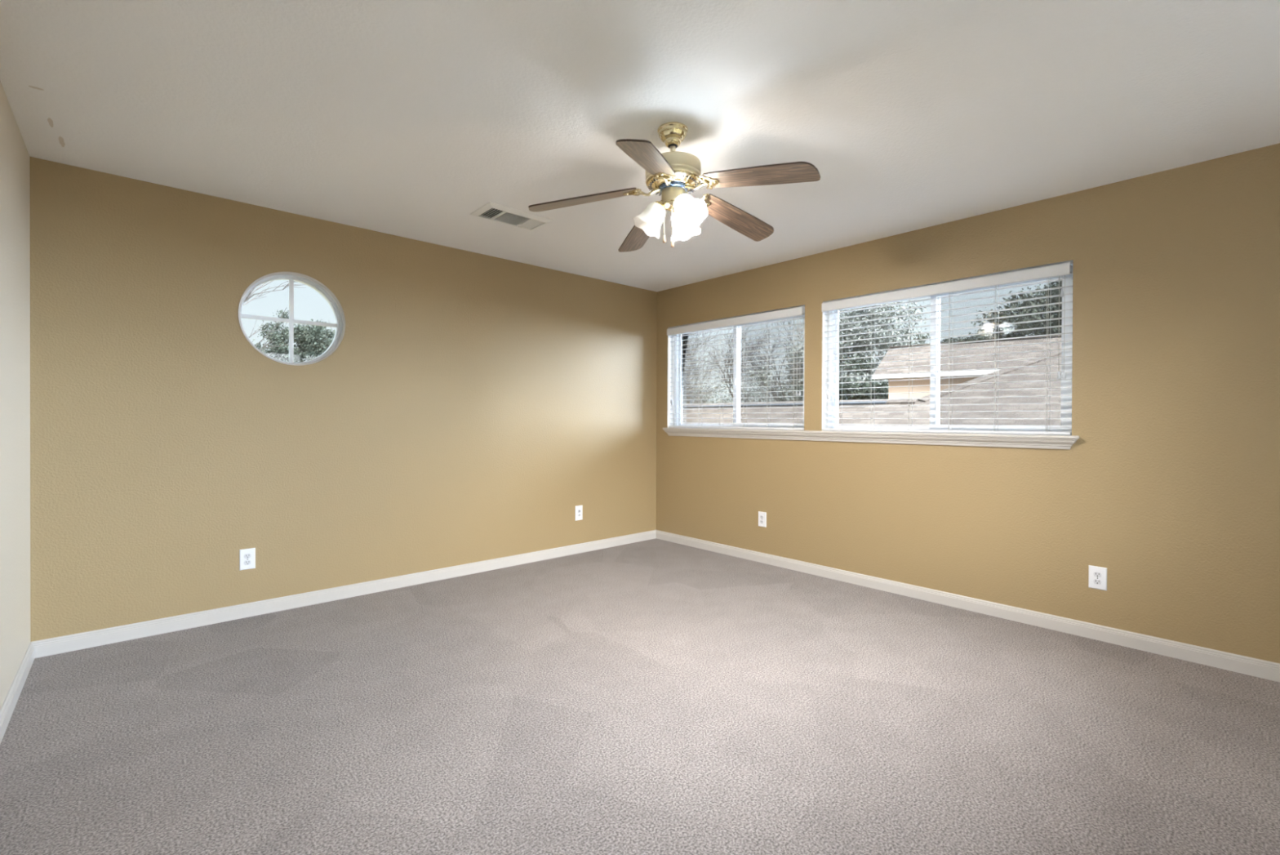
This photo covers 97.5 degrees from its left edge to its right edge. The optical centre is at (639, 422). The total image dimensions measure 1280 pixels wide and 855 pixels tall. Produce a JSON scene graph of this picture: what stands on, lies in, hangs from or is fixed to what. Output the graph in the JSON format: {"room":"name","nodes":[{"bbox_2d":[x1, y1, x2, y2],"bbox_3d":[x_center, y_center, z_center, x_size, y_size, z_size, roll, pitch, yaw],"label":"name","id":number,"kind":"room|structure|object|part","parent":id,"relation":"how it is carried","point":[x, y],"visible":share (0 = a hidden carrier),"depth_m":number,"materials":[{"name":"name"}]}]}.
{"room":"empty bedroom","nodes":[
{"label":"empty bedroom","id":0,"kind":"room"},
{"bbox_2d":[0,80,30,708],"bbox_3d":[-1.433,-0.055,0.921,0.160,2.440,4.740,0,0,-42],"label":"wall","id":1,"kind":"structure","parent":0,"point":[15,188],"depth_m":2.37,"materials":[{"name":"beige paint"}]},
{"bbox_2d":[0,641,34,743],"bbox_3d":[-1.427,1.125,1.045,0.015,0.080,4.580,0,0,-42],"label":"baseboard","id":2,"kind":"structure","parent":1,"relation":"attached to","point":[7,708],"depth_m":2.31,"materials":[{"name":"grey paint"}]},
{"bbox_2d":[29,156,657,641],"bbox_3d":[-1.455,-0.071,4.208,4.544,2.440,0.160,0,0,-42],"label":"wall","id":3,"kind":"structure","parent":0,"point":[465,407],"depth_m":3.47,"materials":[{"name":"beige paint"}]},
{"bbox_2d":[239,547,255,570],"bbox_3d":[-2.319,0.809,3.318,0.077,0.122,0.009,0,0,-42],"label":"power outlet","id":4,"kind":"object","parent":3,"relation":"attached to","point":[246,556],"visible":1,"depth_m":3.32,"materials":[{"name":"white plastic"}]},
{"bbox_2d":[244,560,251,564],"bbox_3d":[-2.320,0.828,3.318,0.034,0.027,0.009,0,0,-42],"label":"receptacle","id":5,"kind":"object","parent":4,"relation":"attached to","point":[246,562],"depth_m":3.32,"materials":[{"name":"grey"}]},
{"bbox_2d":[244,553,251,558],"bbox_3d":[-2.319,0.789,3.318,0.034,0.027,0.009,0,0,-42],"label":"receptacle","id":6,"kind":"object","parent":4,"relation":"attached to","point":[246,555],"depth_m":3.32,"materials":[{"name":"grey plastic"}]},
{"bbox_2d":[238,271,345,365],"bbox_3d":[-2.186,-0.640,3.529,0.574,0.574,0.148,0,0,-42],"label":"window","id":7,"kind":"structure","parent":3,"relation":"in","point":[336,340],"depth_m":3.55,"materials":[{"name":"white plastic"}]},
{"bbox_2d":[31,529,656,657],"bbox_3d":[-1.401,1.109,4.149,4.224,0.080,0.015,0,0,-42],"label":"baseboard","id":8,"kind":"structure","parent":3,"relation":"attached to","point":[48,646],"depth_m":3.47,"materials":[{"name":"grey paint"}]},
{"bbox_2d":[575,505,582,520],"bbox_3d":[-0.534,0.797,4.934,0.077,0.128,0.012,0,0,-42],"label":"cable plate","id":9,"kind":"object","parent":3,"relation":"attached to","point":[579,508],"visible":1,"depth_m":4.93,"materials":[{"name":"white plastic"}]},
{"bbox_2d":[0,537,1279,854],"bbox_3d":[0.132,1.224,2.459,4.544,0.120,4.900,0,0,-42],"label":"floor","id":10,"kind":"structure","parent":0,"point":[653,696],"depth_m":2.10,"materials":[{"name":"carpet"}]},
{"bbox_2d":[0,0,1279,291],"bbox_3d":[0.142,-1.336,2.446,4.544,0.120,4.900,0,0,-42],"label":"ceiling","id":11,"kind":"structure","parent":0,"point":[406,118],"depth_m":2.23,"materials":[{"name":"paint"}]},
{"bbox_2d":[469,201,553,231],"bbox_3d":[-0.800,-1.277,3.517,0.440,0.017,0.264,0,0,-42],"label":"ceiling vent","id":12,"kind":"object","parent":11,"relation":"in","point":[491,211],"visible":1,"depth_m":3.48,"materials":[{"name":"white metal"}]},
{"bbox_2d":[528,121,820,252],"bbox_3d":[0.181,-1.016,2.469,1.177,0.520,1.207,-1,0,-42],"label":"ceiling fan","id":13,"kind":"object","parent":11,"relation":"hanging from","point":[673,175],"visible":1,"depth_m":2.39,"materials":[{"name":"brown wood"}]},
{"bbox_3d":[-0.249,-0.966,2.441,0.472,0.030,0.130,-11,0,-1],"label":"blade","id":14,"kind":"part","parent":13,"relation":"part of","materials":[{"name":"brown wood"}]},
{"bbox_3d":[0.015,-0.969,2.824,0.130,0.030,0.472,-1,-10,-19],"label":"blade","id":15,"kind":"part","parent":13,"relation":"part of","materials":[{"name":"brown wood"}]},
{"bbox_3d":[0.033,-0.970,2.072,0.130,0.030,0.472,-1,10,17],"label":"blade","id":16,"kind":"part","parent":13,"relation":"part of","materials":[{"name":"brown wood"}]},
{"bbox_3d":[0.032,-0.882,2.453,0.139,0.148,0.141,-1,0,-42],"label":"lamp shade","id":17,"kind":"part","parent":13,"relation":"part of","materials":[{"name":"white glass"}]},
{"bbox_3d":[0.140,-0.868,2.429,0.006,0.157,0.004,-1,0,-42],"label":"pull chain","id":18,"kind":"part","parent":13,"relation":"part of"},
{"bbox_3d":[0.199,-0.885,2.550,0.148,0.149,0.143,-1,0,-42],"label":"lamp shade","id":19,"kind":"part","parent":13,"relation":"part of","materials":[{"name":"white glass"}]},
{"bbox_3d":[0.187,-0.918,2.377,0.056,0.086,0.082,-1,0,-42],"label":"light bulb","id":20,"kind":"part","parent":13,"relation":"part of","materials":[{"name":"white glass"}]},
{"bbox_3d":[0.202,-0.888,2.349,0.141,0.151,0.152,-1,0,-42],"label":"lamp shade","id":21,"kind":"part","parent":13,"relation":"part of","materials":[{"name":"white glass"}]},
{"bbox_3d":[0.460,-0.975,2.691,0.472,0.030,0.130,12,-8,-37],"label":"blade","id":22,"kind":"part","parent":13,"relation":"part of","materials":[{"name":"brown wood"}]},
{"bbox_3d":[0.471,-0.976,2.227,0.472,0.030,0.130,11,7,34],"label":"blade","id":23,"kind":"part","parent":13,"relation":"part of","materials":[{"name":"brown wood"}]},
{"bbox_2d":[656,142,1279,663],"bbox_3d":[1.814,-0.056,3.865,0.160,2.440,4.740,0,0,-42],"label":"wall","id":24,"kind":"structure","parent":0,"point":[1169,484],"depth_m":3.05,"materials":[{"name":"beige paint"}]},
{"bbox_2d":[674,306,804,430],"bbox_3d":[0.856,-0.418,4.973,0.072,0.989,1.488,0,0,-42],"label":"window","id":25,"kind":"structure","parent":24,"relation":"in","point":[736,410],"depth_m":5.07,"materials":[{"name":"white plastic"}]},
{"bbox_3d":[0.633,-0.421,5.244,0.003,0.870,0.672,0,0,-42],"label":"pane","id":26,"kind":"part","parent":25,"relation":"part of","materials":[{"name":"clear glass"}]},
{"bbox_3d":[0.638,-0.421,5.239,0.024,0.919,0.732,0,0,-42],"label":"fixed sash","id":27,"kind":"part","parent":25,"relation":"part of","materials":[{"name":"glass"}]},
{"bbox_2d":[666,306,804,430],"bbox_3d":[0.785,-0.423,4.911,0.076,0.958,1.483,0,0,-42],"label":"blind","id":28,"kind":"object","parent":25,"relation":"attached to","point":[797,311],"visible":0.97,"depth_m":4.81,"materials":[{"name":"white plastic"}]},
{"bbox_3d":[0.312,-0.534,5.399,0.006,0.648,0.002,0,0,-42],"label":"tilt cord","id":29,"kind":"part","parent":28,"relation":"part of","materials":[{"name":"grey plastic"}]},
{"bbox_3d":[0.385,-0.410,5.369,0.055,0.900,0.014,0,0,-42],"label":"ladder cord","id":30,"kind":"part","parent":28,"relation":"part of","materials":[{"name":"white fabric"}]},
{"bbox_3d":[0.553,-0.408,5.184,0.055,0.900,0.014,0,0,-42],"label":"ladder cord","id":31,"kind":"part","parent":28,"relation":"part of","materials":[{"name":"white fabric"}]},
{"bbox_3d":[0.721,-0.406,4.998,0.055,0.900,0.014,0,0,-42],"label":"ladder cord","id":32,"kind":"part","parent":28,"relation":"part of","materials":[{"name":"white fabric"}]},
{"bbox_3d":[0.793,0.047,4.920,0.051,0.018,1.480,0,0,-42],"label":"rail","id":33,"kind":"part","parent":28,"relation":"part of","materials":[{"name":"white plastic"}]},
{"bbox_3d":[0.895,-0.405,4.806,0.055,0.900,0.014,0,0,-42],"label":"ladder cord","id":34,"kind":"part","parent":28,"relation":"part of","materials":[{"name":"white fabric"}]},
{"bbox_3d":[1.057,-0.403,4.628,0.055,0.900,0.014,0,0,-42],"label":"ladder cord","id":35,"kind":"part","parent":28,"relation":"part of","materials":[{"name":"white fabric"}]},
{"bbox_3d":[1.225,-0.402,4.443,0.055,0.900,0.014,0,0,-42],"label":"ladder cord","id":36,"kind":"part","parent":28,"relation":"part of","materials":[{"name":"white fabric"}]},
{"bbox_3d":[1.228,-0.550,4.389,0.006,0.598,0.003,0,0,-42],"label":"lift cord","id":37,"kind":"part","parent":28,"relation":"part of","materials":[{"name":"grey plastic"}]},
{"bbox_3d":[1.082,-0.416,4.709,0.003,0.846,0.664,0,0,-42],"label":"pane","id":38,"kind":"part","parent":25,"relation":"part of","materials":[{"name":"clear glass"}]},
{"bbox_3d":[1.080,-0.416,4.711,0.025,0.919,0.732,0,0,-42],"label":"sliding sash","id":39,"kind":"part","parent":25,"relation":"part of","materials":[{"name":"white plastic"}]},
{"bbox_2d":[758,511,766,527],"bbox_3d":[1.006,0.801,4.631,0.009,0.122,0.077,0,0,-42],"label":"power outlet","id":40,"kind":"object","parent":24,"relation":"attached to","point":[762,515],"visible":1,"depth_m":4.62,"materials":[{"name":"white plastic"}]},
{"bbox_2d":[662,427,1079,448],"bbox_3d":[1.343,0.102,4.281,0.130,0.076,3.210,0,0,-42],"label":"trim","id":41,"kind":"structure","parent":24,"relation":"attached to","point":[1029,441],"depth_m":3.78,"materials":[{"name":"grey paint"}]},
{"bbox_2d":[827,263,1072,435],"bbox_3d":[1.968,-0.408,3.747,0.072,0.989,1.514,0,0,-42],"label":"window","id":42,"kind":"structure","parent":24,"relation":"in","point":[833,405],"depth_m":3.72,"materials":[{"name":"white plastic"}]},
{"bbox_3d":[1.740,-0.410,4.023,0.003,0.870,0.685,0,0,-42],"label":"pane","id":43,"kind":"part","parent":42,"relation":"part of","materials":[{"name":"clear glass"}]},
{"bbox_3d":[1.746,-0.410,4.018,0.024,0.919,0.745,0,0,-42],"label":"fixed sash","id":44,"kind":"part","parent":42,"relation":"part of","materials":[{"name":"white plastic"}]},
{"bbox_2d":[821,262,1072,435],"bbox_3d":[1.897,-0.412,3.685,0.076,0.958,1.509,0,0,-42],"label":"blind","id":45,"kind":"object","parent":42,"relation":"attached to","point":[1064,268],"visible":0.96,"depth_m":3.53,"materials":[{"name":"white plastic"}]},
{"bbox_3d":[1.410,-0.531,4.189,0.006,0.633,0.002,0,0,-42],"label":"tilt cord","id":46,"kind":"part","parent":45,"relation":"part of","materials":[{"name":"white fabric"}]},
{"bbox_3d":[1.480,-0.399,4.161,0.055,0.900,0.014,0,0,-42],"label":"ladder cord","id":47,"kind":"part","parent":45,"relation":"part of","materials":[{"name":"white fabric"}]},
{"bbox_3d":[1.645,-0.398,3.979,0.055,0.900,0.014,0,0,-42],"label":"ladder cord","id":48,"kind":"part","parent":45,"relation":"part of","materials":[{"name":"white fabric"}]},
{"bbox_3d":[1.820,-0.396,3.786,0.055,0.900,0.014,0,0,-42],"label":"ladder cord","id":49,"kind":"part","parent":45,"relation":"part of","materials":[{"name":"white fabric"}]},
{"bbox_3d":[1.905,0.058,3.693,0.051,0.018,1.506,0,0,-42],"label":"rail","id":50,"kind":"part","parent":45,"relation":"part of","materials":[{"name":"white plastic"}]},
{"bbox_3d":[1.988,-0.394,3.600,0.055,0.900,0.014,0,0,-42],"label":"ladder cord","id":51,"kind":"part","parent":45,"relation":"part of","materials":[{"name":"white fabric"}]},
{"bbox_3d":[2.161,-0.393,3.410,0.055,0.900,0.014,0,0,-42],"label":"ladder cord","id":52,"kind":"part","parent":45,"relation":"part of","materials":[{"name":"white fabric"}]},
{"bbox_3d":[2.336,-0.391,3.217,0.055,0.900,0.014,0,0,-42],"label":"ladder cord","id":53,"kind":"part","parent":45,"relation":"part of","materials":[{"name":"white fabric"}]},
{"bbox_3d":[2.352,-0.562,3.150,0.006,0.553,0.003,0,0,-42],"label":"lift cord","id":54,"kind":"part","parent":45,"relation":"part of","materials":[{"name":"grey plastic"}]},
{"bbox_3d":[2.368,-0.562,3.132,0.006,0.553,0.003,0,0,-42],"label":"lift cord","id":55,"kind":"part","parent":45,"relation":"part of","materials":[{"name":"white fabric"}]},
{"bbox_3d":[2.198,-0.406,3.478,0.003,0.846,0.677,0,0,-42],"label":"pane","id":56,"kind":"part","parent":42,"relation":"part of","materials":[{"name":"clear glass"}]},
{"bbox_3d":[2.196,-0.406,3.481,0.025,0.919,0.745,0,0,-42],"label":"sliding sash","id":57,"kind":"part","parent":42,"relation":"part of","materials":[{"name":"white plastic"}]},
{"bbox_2d":[655,529,1279,681],"bbox_3d":[1.691,1.123,3.872,0.015,0.080,4.580,0,0,-42],"label":"baseboard","id":58,"kind":"structure","parent":24,"relation":"attached to","point":[1266,669],"depth_m":3.26,"materials":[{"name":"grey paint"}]},
{"bbox_2d":[1088,564,1106,591],"bbox_3d":[2.464,0.839,3.023,0.009,0.122,0.077,0,0,-42],"label":"power outlet","id":59,"kind":"object","parent":24,"relation":"attached to","point":[1097,575],"visible":1,"depth_m":3.02,"materials":[{"name":"white plastic"}]},
{"bbox_2d":[1093,578,1101,584],"bbox_3d":[2.464,0.858,3.023,0.009,0.027,0.034,0,0,-42],"label":"receptacle","id":60,"kind":"object","parent":59,"relation":"attached to","point":[1095,581],"depth_m":3.02,"materials":[{"name":"grey plastic"}]},
{"bbox_2d":[1093,571,1101,577],"bbox_3d":[2.464,0.819,3.023,0.009,0.027,0.034,0,0,-42],"label":"receptacle","id":61,"kind":"object","parent":59,"relation":"attached to","point":[1095,574],"depth_m":3.02,"materials":[{"name":"grey plastic"}]},
{"label":"outside","id":62,"kind":"structure","parent":0,"visible":0},
{"bbox_3d":[4.541,4.279,23.073,110.000,0.200,120.000,0,0,-42],"label":"ground","id":63,"kind":"structure","parent":62,"visible":0},
{"bbox_2d":[242,280,300,359],"bbox_3d":[-11.853,-1.013,15.171,6.400,10.386,5.595,0,0,-33],"label":"bare tree","id":64,"kind":"object","parent":63,"relation":"on","point":[250,294],"visible":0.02,"depth_m":15.31,"materials":[{"name":"grey plant"}]},
{"bbox_2d":[253,309,321,362],"bbox_3d":[-13.114,-0.019,20.637,2.489,8.294,4.684,0,0,43],"label":"juniper tree","id":65,"kind":"object","parent":63,"relation":"on","point":[279,340],"visible":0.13,"depth_m":20.37,"materials":[{"name":"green plant"}]},
{"bbox_2d":[273,319,335,362],"bbox_3d":[-12.487,0.087,21.317,4.087,8.079,2.807,0,0,-42],"label":"juniper tree","id":66,"kind":"object","parent":63,"relation":"on","point":[312,338],"visible":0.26,"depth_m":20.77,"materials":[{"name":"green plant"}]},
{"bbox_2d":[685,333,729,403],"bbox_3d":[2.031,-1.132,29.024,5.709,10.598,6.530,0,0,9],"label":"bare tree","id":67,"kind":"object","parent":63,"relation":"on","point":[687,397],"visible":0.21,"depth_m":29.37,"materials":[{"name":"grey plant"}]},
{"bbox_2d":[686,328,732,403],"bbox_3d":[2.623,-1.415,33.340,6.857,11.128,5.994,0,0,36],"label":"bare tree","id":68,"kind":"object","parent":63,"relation":"on","point":[698,344],"visible":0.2,"depth_m":32.52,"materials":[{"name":"grey plant"}]},
{"bbox_2d":[688,324,783,403],"bbox_3d":[4.801,-1.113,32.966,5.614,10.538,8.334,0,0,-1],"label":"bare tree","id":69,"kind":"object","parent":63,"relation":"on","point":[728,361],"visible":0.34,"depth_m":31.05,"materials":[{"name":"grey plant"}]},
{"bbox_2d":[722,321,804,402],"bbox_3d":[7.973,-0.603,28.820,7.576,9.580,5.104,0,0,17],"label":"bare tree","id":70,"kind":"object","parent":63,"relation":"on","point":[775,396],"visible":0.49,"depth_m":28.66,"materials":[{"name":"grey plant"}]},
{"bbox_2d":[685,337,905,403],"bbox_3d":[7.080,-0.745,35.347,18.832,9.758,5.549,1,0,44],"label":"thicket","id":71,"kind":"object","parent":63,"relation":"on","point":[722,385],"visible":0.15,"depth_m":36.09,"materials":[{"name":"grey plant"}]},
{"bbox_2d":[754,316,884,400],"bbox_3d":[9.688,-1.635,30.358,7.184,11.657,6.280,0,0,-2],"label":"bare tree","id":72,"kind":"object","parent":63,"relation":"on","point":[802,331],"visible":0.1,"depth_m":31.02,"materials":[{"name":"grey plant"}]},
{"bbox_2d":[776,340,888,400],"bbox_3d":[8.389,0.141,23.403,4.338,8.143,6.440,0,0,-4],"label":"bare tree","id":73,"kind":"object","parent":63,"relation":"on","point":[794,366],"visible":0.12,"depth_m":25.09,"materials":[{"name":"grey plant"}]},
{"bbox_2d":[785,352,888,400],"bbox_3d":[7.856,0.768,21.377,5.755,6.878,3.177,0,0,41],"label":"juniper tree","id":74,"kind":"object","parent":63,"relation":"on","point":[853,396],"visible":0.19,"depth_m":20.51,"materials":[{"name":"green plant"}]},
{"bbox_2d":[746,300,946,401],"bbox_3d":[9.903,-1.219,26.319,7.100,10.820,9.340,0,0,-42],"label":"shade tree","id":75,"kind":"object","parent":63,"relation":"on","point":[883,346],"visible":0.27,"depth_m":26.16,"materials":[{"name":"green plant"}]},
{"bbox_2d":[684,334,1062,426],"bbox_3d":[5.394,0.901,17.338,11.564,6.620,17.600,0,0,-42],"label":"house","id":76,"kind":"structure","parent":63,"relation":"on","point":[960,411],"depth_m":14.35,"materials":[{"name":"concrete"}]},
{"bbox_2d":[915,327,1011,343],"bbox_3d":[13.635,0.113,23.391,2.355,8.216,4.607,0,0,-42],"label":"oak tree","id":77,"kind":"object","parent":63,"relation":"on","point":[967,339],"visible":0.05,"depth_m":23.36,"materials":[{"name":"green plant"}]},
{"bbox_2d":[971,280,1062,340],"bbox_3d":[15.590,-1.038,18.921,7.670,10.578,5.151,0,0,31],"label":"oak tree","id":78,"kind":"object","parent":63,"relation":"on","point":[1055,291],"visible":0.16,"depth_m":19.34,"materials":[{"name":"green plant"}]}
]}

